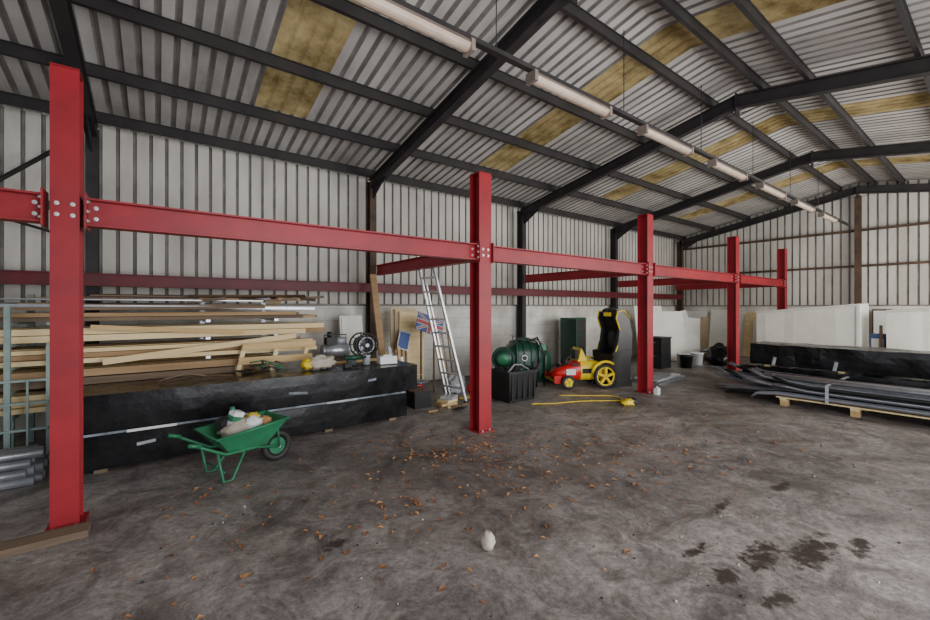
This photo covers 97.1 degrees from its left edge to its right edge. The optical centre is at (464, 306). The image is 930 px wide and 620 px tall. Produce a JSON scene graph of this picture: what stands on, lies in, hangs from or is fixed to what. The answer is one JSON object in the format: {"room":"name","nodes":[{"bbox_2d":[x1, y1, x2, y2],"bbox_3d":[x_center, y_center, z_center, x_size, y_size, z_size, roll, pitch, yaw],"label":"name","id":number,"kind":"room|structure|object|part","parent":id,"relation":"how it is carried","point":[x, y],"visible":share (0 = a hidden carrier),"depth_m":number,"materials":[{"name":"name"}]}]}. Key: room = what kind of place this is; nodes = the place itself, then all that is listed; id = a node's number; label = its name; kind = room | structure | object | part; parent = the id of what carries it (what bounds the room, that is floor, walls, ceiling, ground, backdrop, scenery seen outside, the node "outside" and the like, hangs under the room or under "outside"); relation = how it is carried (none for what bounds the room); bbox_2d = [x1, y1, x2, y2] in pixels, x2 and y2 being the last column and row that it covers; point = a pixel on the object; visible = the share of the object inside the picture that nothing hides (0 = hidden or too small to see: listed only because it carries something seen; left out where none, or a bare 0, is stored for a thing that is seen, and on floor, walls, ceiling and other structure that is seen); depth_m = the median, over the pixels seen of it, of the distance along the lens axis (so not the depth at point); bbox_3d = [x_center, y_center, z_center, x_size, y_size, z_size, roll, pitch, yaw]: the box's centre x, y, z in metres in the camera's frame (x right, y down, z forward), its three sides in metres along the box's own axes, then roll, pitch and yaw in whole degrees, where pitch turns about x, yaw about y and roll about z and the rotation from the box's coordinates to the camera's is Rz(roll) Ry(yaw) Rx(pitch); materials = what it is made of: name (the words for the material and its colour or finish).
{"room":"warehouse interior","nodes":[
{"label":"warehouse interior","id":0,"kind":"room"},
{"bbox_2d":[0,106,676,431],"bbox_3d":[-0.377,-0.487,9.416,21.050,4.175,0.290,0,0,-37],"label":"wall","id":1,"kind":"structure","parent":0,"point":[139,168],"depth_m":7.31,"materials":[{"name":"metal"}]},
{"bbox_2d":[0,354,929,619],"bbox_3d":[2.686,1.696,5.307,23.050,0.209,12.200,0,0,-37],"label":"floor","id":2,"kind":"structure","parent":0,"point":[813,549],"depth_m":3.06,"materials":[{"name":"concrete"}]},
{"bbox_2d":[0,444,48,490],"bbox_3d":[-4.887,1.448,3.167,2.350,0.297,0.436,0,0,-37],"label":"bundle","id":3,"kind":"object","parent":2,"relation":"on","point":[22,466],"visible":1,"depth_m":3.67,"materials":[{"name":"grey metal"}]},
{"bbox_2d":[0,521,90,558],"bbox_3d":[-3.167,1.575,2.541,1.251,0.050,0.172,0,0,-37],"label":"plank","id":4,"kind":"object","parent":2,"relation":"on","point":[16,546],"visible":1,"depth_m":2.75,"materials":[{"name":"brown wood"}]},
{"bbox_2d":[45,62,88,530],"bbox_3d":[-2.925,-0.064,3.021,0.215,3.328,0.260,0,0,-37],"label":"steel column","id":5,"kind":"structure","parent":2,"relation":"on","point":[66,83],"depth_m":2.95,"materials":[{"name":"red metal"}]},
{"bbox_2d":[0,187,48,228],"bbox_3d":[-4.530,-0.700,1.777,3.848,0.260,0.195,0,0,-37],"label":"steel beam","id":6,"kind":"structure","parent":5,"relation":"attached to","point":[23,206],"depth_m":2.85,"materials":[{"name":"red metal"}]},
{"bbox_2d":[48,0,98,343],"bbox_3d":[-2.161,-0.885,1.694,0.140,4.970,9.840,0,0,-37],"label":"frame","id":7,"kind":"object","parent":2,"relation":"on","point":[62,10],"visible":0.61,"depth_m":5.33,"materials":[{"name":"metal"}]},
{"bbox_2d":[0,150,49,232],"bbox_3d":[-6.639,-0.850,4.443,3.675,2.940,0.056,0,0,-37],"label":"diagonal bracing","id":8,"kind":"object","parent":7,"relation":"attached to","point":[40,157],"visible":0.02,"depth_m":5.22,"materials":[{"name":"metal"}]},
{"bbox_2d":[0,269,682,298],"bbox_3d":[-0.149,-0.360,8.944,20.250,0.170,0.120,0,0,-37],"label":"beam","id":9,"kind":"structure","parent":7,"relation":"attached to","point":[16,277],"depth_m":6.58,"materials":[{"name":"red metal"}]},
{"bbox_2d":[0,294,277,459],"bbox_3d":[-4.735,0.725,4.596,4.760,1.750,1.050,0,0,-37],"label":"storage rack","id":10,"kind":"object","parent":2,"relation":"on","point":[9,431],"visible":0.4,"depth_m":4.17,"materials":[{"name":"metal"}]},
{"bbox_2d":[0,303,324,415],"bbox_3d":[-4.491,0.531,4.757,5.685,1.152,0.896,0,0,-37],"label":"stack","id":11,"kind":"object","parent":10,"relation":"on","point":[104,363],"visible":0.63,"depth_m":4.93,"materials":[{"name":"brown wood"}]},
{"bbox_2d":[0,294,323,303],"bbox_3d":[-3.637,-0.117,5.446,3.477,0.138,0.721,0,0,-37],"label":"pile","id":12,"kind":"object","parent":11,"relation":"on","point":[277,299],"visible":0.98,"depth_m":5.33,"materials":[{"name":"wood"}]},
{"bbox_2d":[167,406,290,482],"bbox_3d":[-2.191,1.283,3.998,0.534,0.631,1.049,0,0,37],"label":"wheelbarrow","id":13,"kind":"object","parent":2,"relation":"on","point":[237,432],"visible":1,"depth_m":3.95,"materials":[{"name":"green paint"}]},
{"bbox_2d":[84,391,406,473],"bbox_3d":[-2.474,1.397,5.109,3.586,0.405,0.757,0,0,-37],"label":"package","id":14,"kind":"object","parent":2,"relation":"on","point":[103,451],"visible":0.5,"depth_m":4.36},
{"bbox_2d":[84,360,416,434],"bbox_3d":[-2.394,1.013,5.138,3.742,0.364,0.746,0,0,-37],"label":"package","id":15,"kind":"object","parent":14,"relation":"on","point":[123,405],"visible":0.84,"depth_m":4.60},
{"bbox_2d":[158,372,232,382],"bbox_3d":[-3.037,0.776,4.659,0.706,0.093,0.127,0,0,-37],"label":"rods","id":16,"kind":"object","parent":15,"relation":"on","point":[191,374],"visible":1,"depth_m":4.61,"materials":[{"name":"metal"}]},
{"bbox_2d":[235,370,253,372],"bbox_3d":[-2.736,0.805,5.099,0.201,0.043,0.158,0,0,-37],"label":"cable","id":17,"kind":"object","parent":15,"relation":"on","point":[241,371],"visible":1,"depth_m":5.08,"materials":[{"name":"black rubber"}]},
{"bbox_2d":[250,360,284,371],"bbox_3d":[-2.463,0.731,5.127,0.389,0.168,0.298,0,0,-37],"label":"tools","id":18,"kind":"object","parent":15,"relation":"on","point":[265,365],"visible":1,"depth_m":5.09,"materials":[{"name":"green paint"}]},
{"bbox_2d":[236,340,315,372],"bbox_3d":[-2.611,1.040,5.523,1.164,1.131,0.048,0,0,-37],"label":"wooden pallet","id":19,"kind":"object","parent":15,"relation":"on","point":[276,346],"visible":0.41,"depth_m":5.54,"materials":[{"name":"brown wood"}]},
{"bbox_2d":[300,355,336,369],"bbox_3d":[-1.956,0.727,5.481,0.465,0.186,0.259,0,0,-25],"label":"bag","id":20,"kind":"object","parent":15,"relation":"on","point":[319,361],"visible":1,"depth_m":5.40,"materials":[{"name":"beige plastic"}]},
{"bbox_2d":[343,355,365,367],"bbox_3d":[-1.529,0.746,5.699,0.305,0.162,0.082,0,0,-32],"label":"cordless drill","id":21,"kind":"object","parent":15,"relation":"on","point":[349,358],"visible":1,"depth_m":5.64,"materials":[{"name":"green plastic"}]},
{"bbox_2d":[334,354,376,364],"bbox_3d":[-1.837,1.205,6.564,1.000,0.790,0.620,0,0,-37],"label":"wooden crate","id":22,"kind":"object","parent":15,"relation":"on","point":[339,359],"visible":0.08,"depth_m":6.35,"materials":[{"name":"brown wood"}]},
{"bbox_2d":[320,332,350,358],"bbox_3d":[-2.009,0.595,6.360,0.460,0.430,0.200,0,0,-37],"label":"air compressor","id":23,"kind":"object","parent":22,"relation":"on","point":[335,346],"visible":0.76,"depth_m":6.29,"materials":[{"name":"metal"}]},
{"bbox_2d":[349,332,378,356],"bbox_3d":[-1.638,0.610,6.649,0.394,0.394,0.300,0,0,-37],"label":"cable reel","id":24,"kind":"object","parent":22,"relation":"on","point":[369,346],"visible":0.96,"depth_m":6.61,"materials":[{"name":"black rubber"}]},
{"bbox_2d":[362,355,370,364],"bbox_3d":[-1.422,0.760,5.924,0.120,0.135,0.120,0,0,-37],"label":"tin","id":25,"kind":"object","parent":15,"relation":"on","point":[365,361],"visible":0.87,"depth_m":5.88,"materials":[{"name":"grey metal"}]},
{"bbox_2d":[377,354,396,363],"bbox_3d":[-1.151,0.762,6.045,0.258,0.125,0.202,0,0,-30],"label":"carton","id":26,"kind":"object","parent":15,"relation":"on","point":[387,358],"visible":1,"depth_m":5.97,"materials":[{"name":"cardboard"}]},
{"bbox_2d":[339,316,363,354],"bbox_3d":[-2.009,0.880,7.347,0.420,1.443,0.222,0,0,-37],"label":"board panel","id":27,"kind":"object","parent":2,"relation":"on","point":[348,325],"visible":0.36,"depth_m":7.35,"materials":[{"name":"beige plastic"}]},
{"bbox_2d":[369,274,384,354],"bbox_3d":[-1.558,0.490,7.495,0.402,2.193,0.125,0,0,27],"label":"plank","id":28,"kind":"object","parent":2,"relation":"on","point":[373,278],"visible":0.64,"depth_m":7.50,"materials":[{"name":"brown wood"}]},
{"bbox_2d":[384,346,402,360],"bbox_3d":[-1.212,1.151,7.173,0.420,0.912,0.279,0,0,-37],"label":"timber offcuts","id":29,"kind":"object","parent":2,"relation":"on","point":[397,353],"visible":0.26,"depth_m":7.30,"materials":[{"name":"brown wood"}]},
{"bbox_2d":[396,330,410,361],"bbox_3d":[-1.130,1.012,7.574,0.329,1.177,0.091,0,0,-37],"label":"sign board","id":30,"kind":"object","parent":2,"relation":"on","point":[403,341],"visible":0.64,"depth_m":7.57,"materials":[{"name":"blue plastic"}]},
{"bbox_2d":[390,307,423,378],"bbox_3d":[-1.089,0.800,7.854,0.765,1.615,0.364,0,0,-37],"label":"sheets","id":31,"kind":"object","parent":2,"relation":"on","point":[401,318],"visible":0.48,"depth_m":7.83,"materials":[{"name":"brown wood"}]},
{"bbox_2d":[406,384,431,409],"bbox_3d":[-0.765,1.430,6.632,0.320,0.340,0.370,0,0,-37],"label":"toolbox","id":32,"kind":"object","parent":2,"relation":"on","point":[419,398],"visible":0.72,"depth_m":6.51,"materials":[{"name":"black plastic"}]},
{"bbox_2d":[417,374,427,387],"bbox_3d":[-0.803,1.383,7.134,0.336,0.435,0.336,0,0,-37],"label":"metal bucket","id":33,"kind":"object","parent":2,"relation":"on","point":[423,382],"visible":0.36,"depth_m":7.12,"materials":[{"name":"metal"}]},
{"bbox_2d":[415,311,443,391],"bbox_3d":[-0.655,0.841,7.622,0.643,1.519,0.145,0,0,-37],"label":"flag","id":34,"kind":"object","parent":2,"relation":"on","point":[422,323],"visible":0.79,"depth_m":7.57,"materials":[{"name":"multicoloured fabric"}]},
{"bbox_2d":[417,256,467,402],"bbox_3d":[-0.394,0.367,6.869,0.792,2.445,0.446,0,0,-19],"label":"ladder","id":35,"kind":"object","parent":2,"relation":"on","point":[438,290],"visible":0.77,"depth_m":6.90,"materials":[{"name":"metal"}]},
{"bbox_2d":[436,328,452,380],"bbox_3d":[-0.405,0.926,8.274,0.400,1.357,0.473,0,0,-37],"label":"trellis","id":36,"kind":"object","parent":2,"relation":"on","point":[446,328],"visible":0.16,"depth_m":8.31,"materials":[{"name":"brown wood"}]},
{"bbox_2d":[427,394,469,412],"bbox_3d":[-0.243,1.522,6.644,1.012,0.150,0.462,0,0,-37],"label":"blocks","id":37,"kind":"object","parent":2,"relation":"on","point":[446,400],"visible":0.84,"depth_m":6.62,"materials":[{"name":"brown wood"}]},
{"bbox_2d":[445,375,469,393],"bbox_3d":[-0.046,1.419,7.676,0.693,0.363,0.385,0,0,6],"label":"sacks","id":38,"kind":"object","parent":2,"relation":"on","point":[453,380],"visible":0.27,"depth_m":7.58,"materials":[{"name":"white plastic"}]},
{"bbox_2d":[452,406,466,409],"bbox_3d":[-0.076,1.578,6.374,0.266,0.044,0.202,0,0,-37],"label":"cable","id":39,"kind":"object","parent":2,"relation":"on","point":[461,407],"visible":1,"depth_m":6.37,"materials":[{"name":"black rubber"}]},
{"bbox_2d":[366,0,577,354],"bbox_3d":[1.062,-0.885,4.097,0.140,4.970,9.840,0,0,-37],"label":"frame","id":40,"kind":"object","parent":2,"relation":"on","point":[540,12],"visible":0.7,"depth_m":5.77,"materials":[{"name":"metal"}]},
{"bbox_2d":[467,171,494,433],"bbox_3d":[0.202,-0.064,5.351,0.260,3.328,0.260,0,0,-37],"label":"steel column","id":41,"kind":"structure","parent":2,"relation":"on","point":[480,182],"depth_m":5.29,"materials":[{"name":"red metal"}]},
{"bbox_2d":[84,192,480,262],"bbox_3d":[-1.339,-0.700,4.156,3.688,0.260,0.195,0,0,-37],"label":"steel beam","id":42,"kind":"structure","parent":41,"relation":"attached to","point":[98,213],"depth_m":3.73,"materials":[{"name":"red metal"}]},
{"bbox_2d":[374,256,469,275],"bbox_3d":[-0.774,-0.700,6.661,0.160,0.240,3.054,0,0,-37],"label":"steel beam","id":43,"kind":"structure","parent":41,"relation":"attached to","point":[417,263],"depth_m":6.70,"materials":[{"name":"red metal"}]},
{"bbox_2d":[480,530,495,550],"bbox_3d":[0.153,1.540,2.706,0.085,0.116,0.099,0,0,-37],"label":"stone","id":44,"kind":"object","parent":2,"relation":"on","point":[488,541],"visible":1,"depth_m":2.69,"materials":[{"name":"white stone"}]},
{"bbox_2d":[91,397,885,619],"bbox_3d":[1.481,1.587,4.368,8.258,0.022,4.112,0,0,-37],"label":"fallen leaves","id":45,"kind":"object","parent":2,"relation":"on","point":[416,502],"visible":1,"depth_m":3.85,"materials":[{"name":"orange plant"}]},
{"bbox_2d":[491,346,514,367],"bbox_3d":[0.730,1.178,7.842,0.450,0.847,0.406,0,0,8],"label":"drum","id":46,"kind":"object","parent":2,"relation":"on","point":[503,356],"visible":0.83,"depth_m":7.68,"materials":[{"name":"plastic"}]},
{"bbox_2d":[491,362,537,403],"bbox_3d":[0.837,1.280,7.160,0.690,0.640,0.550,0,0,-37],"label":"crate","id":47,"kind":"object","parent":2,"relation":"on","point":[515,383],"visible":1,"depth_m":6.97,"materials":[{"name":"plastic"}]},
{"bbox_2d":[505,335,545,386],"bbox_3d":[1.200,1.080,8.400,0.800,1.040,0.796,0,0,-8],"label":"storage tank","id":48,"kind":"object","parent":2,"relation":"on","point":[530,354],"visible":0.6,"depth_m":8.13,"materials":[{"name":"plastic"}]},
{"bbox_2d":[539,346,550,381],"bbox_3d":[1.722,1.226,8.867,0.260,0.749,0.260,0,0,-37],"label":"bottle","id":49,"kind":"object","parent":2,"relation":"on","point":[547,354],"visible":0.34,"depth_m":8.76,"materials":[{"name":"green paint"}]},
{"bbox_2d":[560,317,585,363],"bbox_3d":[2.947,0.940,10.771,0.800,1.320,0.550,0,0,-37],"label":"cabinet","id":50,"kind":"object","parent":2,"relation":"on","point":[572,329],"visible":0.66,"depth_m":10.67,"materials":[{"name":"green metal"}]},
{"bbox_2d":[531,395,622,403],"bbox_3d":[1.879,1.590,7.140,1.689,0.014,0.595,0,0,-9],"label":"hose","id":51,"kind":"object","parent":2,"relation":"on","point":[559,395],"visible":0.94,"depth_m":6.96,"materials":[{"name":"plastic"}]},
{"bbox_2d":[545,308,631,389],"bbox_3d":[2.529,0.807,8.379,1.699,1.586,0.781,0,0,-9],"label":"ride-on racing kart","id":52,"kind":"object","parent":2,"relation":"on","point":[610,366],"visible":1,"depth_m":8.21,"materials":[{"name":"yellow plastic"}]},
{"bbox_2d":[620,397,638,405],"bbox_3d":[2.701,1.546,6.780,0.463,0.098,0.244,0,0,-37],"label":"crumpled sacking","id":53,"kind":"object","parent":2,"relation":"on","point":[628,401],"visible":1,"depth_m":6.68,"materials":[{"name":"yellow plastic"}]},
{"bbox_2d":[635,213,653,393],"bbox_3d":[3.393,-0.064,7.730,0.260,3.328,0.260,0,0,-37],"label":"steel column","id":54,"kind":"structure","parent":2,"relation":"on","point":[644,221],"depth_m":7.72,"materials":[{"name":"red metal"}]},
{"bbox_2d":[491,243,648,276],"bbox_3d":[1.820,-0.700,6.511,3.768,0.260,0.195,0,0,-37],"label":"steel beam","id":55,"kind":"structure","parent":54,"relation":"attached to","point":[499,254],"depth_m":6.27,"materials":[{"name":"red metal"}]},
{"bbox_2d":[523,270,636,282],"bbox_3d":[2.417,-0.700,9.039,0.160,0.240,3.054,0,0,-37],"label":"steel beam","id":56,"kind":"structure","parent":54,"relation":"attached to","point":[578,274],"depth_m":9.13,"materials":[{"name":"red metal"}]},
{"bbox_2d":[654,386,659,394],"bbox_3d":[3.510,1.525,7.506,0.090,0.150,0.070,0,0,-37],"label":"plastic bottle","id":57,"kind":"object","parent":2,"relation":"on","point":[656,390],"visible":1,"depth_m":7.48,"materials":[{"name":"white plastic"}]},
{"bbox_2d":[634,371,684,384],"bbox_3d":[4.218,1.540,8.931,1.292,0.115,0.612,0,0,-37],"label":"stack","id":58,"kind":"object","parent":2,"relation":"on","point":[659,378],"visible":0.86,"depth_m":8.76,"materials":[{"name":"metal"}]},
{"bbox_2d":[653,336,671,368],"bbox_3d":[5.114,1.195,10.859,0.560,0.810,0.440,0,0,-37],"label":"filing cabinet","id":59,"kind":"object","parent":2,"relation":"on","point":[661,344],"visible":0.67,"depth_m":10.66,"materials":[{"name":"black metal"}]},
{"bbox_2d":[633,306,699,360],"bbox_3d":[6.216,0.786,12.624,2.315,1.636,0.998,0,0,-6],"label":"sheets","id":60,"kind":"object","parent":2,"relation":"on","point":[684,331],"visible":0.54,"depth_m":12.41,"materials":[{"name":"beige plastic"}]},
{"bbox_2d":[676,350,689,365],"bbox_3d":[5.963,1.388,11.242,0.330,0.425,0.330,0,0,-37],"label":"paint bucket","id":61,"kind":"object","parent":2,"relation":"on","point":[677,353],"visible":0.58,"depth_m":11.21,"materials":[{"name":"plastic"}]},
{"bbox_2d":[679,352,692,367],"bbox_3d":[5.832,1.388,10.833,0.330,0.425,0.330,0,0,-37],"label":"paint bucket","id":62,"kind":"object","parent":2,"relation":"on","point":[685,360],"visible":1,"depth_m":10.72,"materials":[{"name":"black plastic"}]},
{"bbox_2d":[690,349,703,364],"bbox_3d":[6.454,1.388,11.421,0.330,0.425,0.330,0,0,-37],"label":"paint bucket","id":63,"kind":"object","parent":2,"relation":"on","point":[697,356],"visible":0.9,"depth_m":11.30,"materials":[{"name":"white plastic"}]},
{"bbox_2d":[700,348,708,356],"bbox_3d":[7.375,1.280,13.165,1.062,0.640,1.545,0,0,-37],"label":"wooden chest","id":64,"kind":"object","parent":2,"relation":"on","point":[702,350],"visible":0.09,"depth_m":12.90,"materials":[{"name":"wood"}]},
{"bbox_2d":[705,342,726,365],"bbox_3d":[7.140,1.307,11.530,0.697,0.586,1.274,0,0,28],"label":"bags","id":65,"kind":"object","parent":2,"relation":"on","point":[716,355],"visible":0.91,"depth_m":11.19,"materials":[{"name":"black plastic"}]},
{"bbox_2d":[686,310,756,356],"bbox_3d":[8.663,0.841,13.846,0.320,1.488,2.869,0,0,-33],"label":"boards","id":66,"kind":"object","parent":2,"relation":"on","point":[713,329],"visible":0.45,"depth_m":13.87,"materials":[{"name":"brown wood"}]},
{"bbox_2d":[517,55,929,336],"bbox_3d":[4.309,-0.885,6.517,0.140,4.970,9.840,0,0,-37],"label":"frame","id":67,"kind":"object","parent":2,"relation":"on","point":[916,67],"visible":0.79,"depth_m":6.54,"materials":[{"name":"metal"}]},
{"bbox_2d":[727,236,738,370],"bbox_3d":[6.616,-0.064,10.132,0.260,3.328,0.260,0,0,-37],"label":"steel column","id":68,"kind":"structure","parent":2,"relation":"on","point":[732,242],"depth_m":10.12,"materials":[{"name":"red metal"}]},
{"bbox_2d":[617,278,726,286],"bbox_3d":[5.640,-0.700,11.442,0.160,0.240,3.054,0,0,-37],"label":"steel beam","id":69,"kind":"structure","parent":68,"relation":"attached to","point":[666,281],"depth_m":11.39,"materials":[{"name":"red metal"}]},
{"bbox_2d":[653,263,737,283],"bbox_3d":[5.027,-0.700,8.901,3.808,0.260,0.195,0,0,-37],"label":"steel beam","id":70,"kind":"structure","parent":68,"relation":"attached to","point":[658,270],"depth_m":8.78,"materials":[{"name":"red metal"}]},
{"bbox_2d":[610,141,929,307],"bbox_3d":[7.516,-0.885,8.908,0.140,4.970,9.840,0,0,-37],"label":"frame","id":71,"kind":"object","parent":2,"relation":"on","point":[922,147],"visible":0.79,"depth_m":9.37,"materials":[{"name":"metal"}]},
{"bbox_2d":[777,248,786,309],"bbox_3d":[9.454,-0.064,12.248,0.260,3.328,0.260,0,0,-37],"label":"steel column","id":72,"kind":"structure","parent":2,"relation":"on","point":[781,253],"depth_m":12.24,"materials":[{"name":"red metal"}]},
{"bbox_2d":[675,283,776,289],"bbox_3d":[8.478,-0.700,13.557,0.160,0.240,3.054,0,0,-37],"label":"steel beam","id":73,"kind":"structure","parent":72,"relation":"attached to","point":[713,285],"depth_m":13.83,"materials":[{"name":"red metal"}]},
{"bbox_2d":[739,273,785,287],"bbox_3d":[8.058,-0.700,11.160,3.328,0.260,0.195,0,0,-37],"label":"steel beam","id":74,"kind":"structure","parent":72,"relation":"attached to","point":[743,279],"depth_m":11.13,"materials":[{"name":"red metal"}]},
{"bbox_2d":[677,183,929,310],"bbox_3d":[10.884,-0.885,11.418,0.140,4.970,9.840,0,0,-37],"label":"frame","id":75,"kind":"object","parent":2,"relation":"on","point":[683,244],"visible":0.81,"depth_m":12.59,"materials":[{"name":"metal"}]},
{"bbox_2d":[685,195,929,303],"bbox_3d":[11.005,-0.750,11.539,0.200,4.700,9.450,0,0,-37],"label":"gable girts","id":76,"kind":"object","parent":75,"relation":"attached to","point":[857,266],"visible":0.62,"depth_m":11.47,"materials":[{"name":"metal"}]},
{"bbox_2d":[756,303,868,346],"bbox_3d":[8.568,0.755,10.204,0.965,1.690,1.981,0,0,-37],"label":"wall panels","id":77,"kind":"object","parent":2,"relation":"on","point":[843,325],"visible":0.57,"depth_m":9.71,"materials":[{"name":"beige plastic"}]},
{"bbox_2d":[742,363,929,388],"bbox_3d":[7.532,1.380,6.583,0.868,0.440,5.156,0,0,-37],"label":"package","id":78,"kind":"object","parent":2,"relation":"on","point":[892,380],"visible":0.24,"depth_m":7.14},
{"bbox_2d":[750,341,929,379],"bbox_3d":[7.577,0.943,6.533,0.864,0.454,5.034,0,0,-37],"label":"package","id":79,"kind":"object","parent":78,"relation":"on","point":[895,362],"visible":1,"depth_m":7.18,"materials":[{"name":"black plastic"}]},
{"bbox_2d":[776,395,929,419],"bbox_3d":[6.771,1.528,5.515,1.250,0.145,3.950,0,0,-37],"label":"pallet","id":80,"kind":"object","parent":2,"relation":"on","point":[855,411],"visible":0.47,"depth_m":6.00,"materials":[{"name":"brown wood"}]},
{"bbox_2d":[708,361,929,415],"bbox_3d":[6.471,1.318,6.036,1.569,0.454,5.944,0,0,-37],"label":"pipes","id":81,"kind":"object","parent":80,"relation":"on","point":[904,399],"visible":1,"depth_m":6.29,"materials":[{"name":"grey plastic"}]},
{"bbox_2d":[870,325,885,347],"bbox_3d":[9.246,1.000,9.181,0.400,1.200,0.230,0,0,-37],"label":"storage bin","id":82,"kind":"object","parent":2,"relation":"on","point":[878,340],"visible":0.43,"depth_m":9.05,"materials":[{"name":"plastic"}]},
{"bbox_2d":[872,309,892,333],"bbox_3d":[11.120,0.825,10.908,0.330,1.550,0.400,0,0,-37],"label":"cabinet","id":83,"kind":"object","parent":2,"relation":"on","point":[879,316],"visible":0.29,"depth_m":10.87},
{"bbox_2d":[886,309,929,350],"bbox_3d":[9.934,0.800,8.371,0.965,1.600,1.770,0,0,-37],"label":"wall panels","id":84,"kind":"object","parent":2,"relation":"on","point":[909,329],"visible":0.56,"depth_m":8.55,"materials":[{"name":"beige plastic"}]},
{"bbox_2d":[0,0,929,239],"bbox_3d":[2.686,-3.061,5.307,21.450,1.009,10.400,0,0,-37],"label":"ceiling","id":85,"kind":"structure","parent":0,"point":[830,37],"depth_m":5.71,"materials":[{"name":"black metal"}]},
{"bbox_2d":[0,0,929,239],"bbox_3d":[2.492,-2.959,5.525,21.000,0.954,8.930,0,0,-37],"label":"roof purlins","id":86,"kind":"structure","parent":85,"relation":"attached to","point":[113,8],"depth_m":5.74,"materials":[{"name":"metal"}]},
{"bbox_2d":[351,0,849,225],"bbox_3d":[3.073,-2.583,5.583,17.600,1.075,0.120,0,0,-37],"label":"light trunking","id":87,"kind":"object","parent":86,"relation":"hanging from","point":[482,45],"depth_m":3.89,"materials":[{"name":"metal"}]},
{"bbox_3d":[-0.423,-2.094,2.977,1.180,0.097,0.120,0,0,-37],"label":"fluorescent light","id":88,"kind":"part","parent":87,"relation":"part of","materials":[{"name":"white plastic"}]},
{"bbox_3d":[1.068,-2.094,4.089,1.180,0.097,0.120,0,0,-37],"label":"fluorescent light","id":89,"kind":"part","parent":87,"relation":"part of","materials":[{"name":"white plastic"}]},
{"bbox_3d":[2.559,-2.094,5.200,1.180,0.097,0.120,0,0,-37],"label":"fluorescent light","id":90,"kind":"part","parent":87,"relation":"part of","materials":[{"name":"white plastic"}]},
{"bbox_3d":[4.051,-2.094,6.312,1.180,0.097,0.120,0,0,-37],"label":"fluorescent light","id":91,"kind":"part","parent":87,"relation":"part of","materials":[{"name":"white plastic"}]},
{"bbox_3d":[5.542,-2.094,7.424,1.180,0.097,0.120,0,0,-37],"label":"fluorescent light","id":92,"kind":"part","parent":87,"relation":"part of","materials":[{"name":"white plastic"}]},
{"bbox_3d":[7.033,-2.094,8.535,1.180,0.097,0.120,0,0,-37],"label":"fluorescent light","id":93,"kind":"part","parent":87,"relation":"part of","materials":[{"name":"white plastic"}]},
{"bbox_3d":[8.525,-2.094,9.647,1.180,0.097,0.120,0,0,-37],"label":"fluorescent light","id":94,"kind":"part","parent":87,"relation":"part of","materials":[{"name":"white plastic"}]},
{"bbox_2d":[676,179,929,346],"bbox_3d":[11.145,-0.957,11.612,0.290,5.114,10.200,0,0,-37],"label":"wall","id":95,"kind":"structure","parent":0,"point":[892,286],"depth_m":12.00,"materials":[{"name":"metal"}]}
]}

